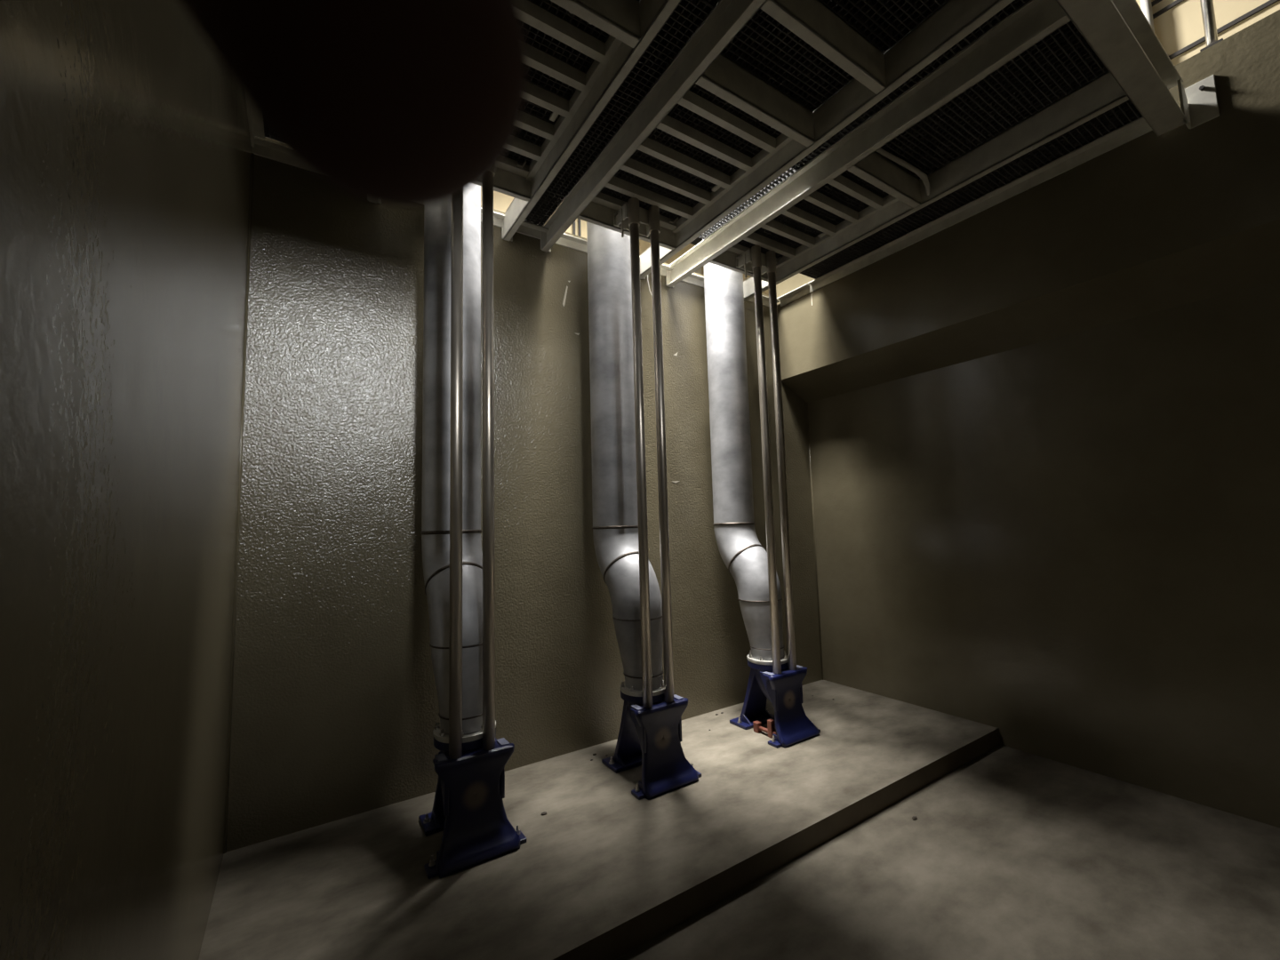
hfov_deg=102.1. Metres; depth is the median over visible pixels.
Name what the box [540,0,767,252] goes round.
beam
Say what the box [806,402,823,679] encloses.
trim
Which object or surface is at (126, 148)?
wall
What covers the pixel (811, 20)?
cross beam
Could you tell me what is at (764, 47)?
floor grating
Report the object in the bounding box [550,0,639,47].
cross beam
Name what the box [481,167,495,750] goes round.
rail
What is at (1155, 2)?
trim
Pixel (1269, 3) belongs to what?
trim
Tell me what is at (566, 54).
access hatch
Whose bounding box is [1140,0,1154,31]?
conduit
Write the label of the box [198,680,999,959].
plinth
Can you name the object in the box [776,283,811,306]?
ledger angle
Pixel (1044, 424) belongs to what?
wall
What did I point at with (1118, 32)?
beam
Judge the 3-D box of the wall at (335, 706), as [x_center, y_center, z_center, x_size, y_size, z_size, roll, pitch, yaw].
[-0.220,0.222,3.579,4.640,3.700,0.301,2,-6,-33]
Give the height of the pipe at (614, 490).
3.762 m
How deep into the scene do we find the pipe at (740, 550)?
3.66 m
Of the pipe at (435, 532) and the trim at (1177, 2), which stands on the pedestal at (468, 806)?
the pipe at (435, 532)
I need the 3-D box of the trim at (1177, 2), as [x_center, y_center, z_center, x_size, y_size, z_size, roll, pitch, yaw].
[3.987,-2.893,1.608,0.012,0.022,10.800,2,-6,-33]
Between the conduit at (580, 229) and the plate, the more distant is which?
the conduit at (580, 229)
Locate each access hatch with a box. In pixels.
[495,0,622,181]
[573,40,792,232]
[711,169,898,268]
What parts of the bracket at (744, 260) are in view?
plate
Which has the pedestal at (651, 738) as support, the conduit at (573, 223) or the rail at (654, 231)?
the rail at (654, 231)
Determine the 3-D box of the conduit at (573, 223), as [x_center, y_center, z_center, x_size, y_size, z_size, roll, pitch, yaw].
[-0.625,-2.096,4.943,0.024,1.220,0.024,2,-6,-33]
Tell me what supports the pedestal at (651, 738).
on the plinth
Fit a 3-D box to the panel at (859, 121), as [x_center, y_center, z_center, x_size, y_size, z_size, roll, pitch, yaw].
[0.669,-1.696,2.943,0.260,0.019,1.204,2,-6,-33]
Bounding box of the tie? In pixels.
[876,147,929,196]
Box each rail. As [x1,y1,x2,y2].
[448,192,463,759]
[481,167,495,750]
[627,197,652,708]
[648,205,674,702]
[751,244,781,673]
[766,250,796,670]
[1200,0,1223,52]
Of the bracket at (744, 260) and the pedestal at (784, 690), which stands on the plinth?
the pedestal at (784, 690)
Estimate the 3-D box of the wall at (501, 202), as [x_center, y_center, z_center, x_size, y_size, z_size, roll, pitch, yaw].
[-2.869,-3.403,3.764,9.150,4.100,0.200,2,-6,-33]
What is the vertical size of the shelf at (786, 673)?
0.018 m
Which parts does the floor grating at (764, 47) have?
deck plate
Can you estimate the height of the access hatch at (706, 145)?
0.099 m
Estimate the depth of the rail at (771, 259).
3.44 m
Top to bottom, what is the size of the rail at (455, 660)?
2.806 m
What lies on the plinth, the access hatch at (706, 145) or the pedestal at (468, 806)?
the pedestal at (468, 806)
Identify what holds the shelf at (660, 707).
attached to the pedestal at (651, 738)
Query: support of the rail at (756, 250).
on the pedestal at (784, 690)
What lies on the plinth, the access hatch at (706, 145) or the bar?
the bar
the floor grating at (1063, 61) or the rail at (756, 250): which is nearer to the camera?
the floor grating at (1063, 61)
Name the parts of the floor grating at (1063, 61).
deck plate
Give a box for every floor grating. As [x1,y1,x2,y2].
[697,0,854,111]
[866,0,1108,179]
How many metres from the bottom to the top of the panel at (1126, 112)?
0.039 m
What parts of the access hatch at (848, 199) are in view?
hatch frame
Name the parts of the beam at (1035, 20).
plate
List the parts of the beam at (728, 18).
plate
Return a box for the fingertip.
[179,0,527,205]
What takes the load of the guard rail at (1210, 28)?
on the wall at (1044, 424)
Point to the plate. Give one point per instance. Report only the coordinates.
(474, 756)
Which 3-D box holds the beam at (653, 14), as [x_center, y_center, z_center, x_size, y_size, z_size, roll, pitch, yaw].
[-0.161,-1.655,2.187,0.068,0.150,2.413,2,-6,-33]
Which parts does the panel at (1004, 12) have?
deck plate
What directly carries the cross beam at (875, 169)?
attached to the beam at (1035, 20)
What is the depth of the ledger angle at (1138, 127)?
3.07 m
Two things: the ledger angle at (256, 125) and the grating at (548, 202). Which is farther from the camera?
the grating at (548, 202)
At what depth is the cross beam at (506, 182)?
2.73 m
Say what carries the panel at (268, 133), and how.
on the ledger angle at (256, 125)
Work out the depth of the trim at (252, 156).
2.35 m
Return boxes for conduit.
[572,220,575,234]
[577,218,581,236]
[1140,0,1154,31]
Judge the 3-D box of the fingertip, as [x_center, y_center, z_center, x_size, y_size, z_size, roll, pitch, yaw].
[-0.032,-0.048,0.035,0.049,0.062,0.019,-2,-5,10]
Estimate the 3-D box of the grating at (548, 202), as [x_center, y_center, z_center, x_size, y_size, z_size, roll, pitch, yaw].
[-0.622,-1.655,3.111,0.252,0.039,0.359,2,-6,-33]
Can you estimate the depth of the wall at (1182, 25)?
2.93 m
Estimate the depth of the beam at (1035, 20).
2.40 m
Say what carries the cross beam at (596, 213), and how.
attached to the beam at (955, 20)
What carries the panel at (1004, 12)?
on the beam at (955, 20)
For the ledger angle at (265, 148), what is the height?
0.058 m
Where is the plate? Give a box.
[432,740,512,769]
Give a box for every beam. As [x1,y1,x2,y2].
[475,167,530,201]
[501,0,680,240]
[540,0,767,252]
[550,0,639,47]
[576,201,676,249]
[640,0,1014,279]
[665,0,1070,287]
[695,54,815,147]
[709,250,767,281]
[743,71,1128,301]
[760,0,886,94]
[847,151,921,207]
[1056,0,1219,135]
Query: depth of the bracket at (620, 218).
3.05 m
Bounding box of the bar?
[752,719,776,737]
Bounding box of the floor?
[615,744,1279,959]
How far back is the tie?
2.79 m
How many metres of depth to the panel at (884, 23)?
1.99 m
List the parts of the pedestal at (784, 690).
leg, plate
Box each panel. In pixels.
[263,121,279,141]
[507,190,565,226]
[545,0,713,197]
[698,116,864,239]
[799,71,1142,279]
[819,0,948,53]
[837,0,1029,120]
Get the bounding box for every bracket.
[613,202,649,237]
[735,248,767,278]
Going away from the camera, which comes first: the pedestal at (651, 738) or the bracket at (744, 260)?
the pedestal at (651, 738)
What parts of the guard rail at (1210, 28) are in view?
plate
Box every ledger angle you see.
[245,96,264,146]
[252,136,779,307]
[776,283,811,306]
[808,116,1152,291]
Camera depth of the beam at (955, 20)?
2.26 m
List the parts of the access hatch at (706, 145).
deck plate, lid, hatch frame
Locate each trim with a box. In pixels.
[224,152,254,853]
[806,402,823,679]
[1151,0,1162,6]
[1152,0,1184,19]
[1168,0,1279,59]
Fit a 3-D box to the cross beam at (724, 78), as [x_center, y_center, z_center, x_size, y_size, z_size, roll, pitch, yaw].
[0.519,-1.667,2.262,0.688,0.150,0.045,2,-6,-33]
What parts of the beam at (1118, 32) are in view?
wall plate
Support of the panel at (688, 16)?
on the beam at (653, 14)
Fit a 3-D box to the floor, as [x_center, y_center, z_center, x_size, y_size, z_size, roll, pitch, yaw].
[1.524,1.586,0.814,4.000,0.200,5.970,2,-6,-33]
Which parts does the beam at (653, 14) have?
plate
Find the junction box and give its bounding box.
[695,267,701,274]
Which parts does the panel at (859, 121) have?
deck plate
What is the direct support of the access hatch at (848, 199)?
on the beam at (1035, 20)
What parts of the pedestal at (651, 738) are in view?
leg, plate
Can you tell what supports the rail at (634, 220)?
on the pedestal at (651, 738)
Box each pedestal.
[418,728,526,879]
[601,688,701,799]
[729,657,820,748]
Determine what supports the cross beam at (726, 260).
attached to the beam at (1103, 93)
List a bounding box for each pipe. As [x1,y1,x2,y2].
[420,184,495,743]
[586,221,664,696]
[702,210,787,664]
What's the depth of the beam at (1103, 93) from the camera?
2.65 m
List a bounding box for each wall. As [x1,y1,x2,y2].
[0,0,252,959]
[226,136,822,852]
[264,32,703,274]
[743,0,1279,295]
[776,9,1279,827]

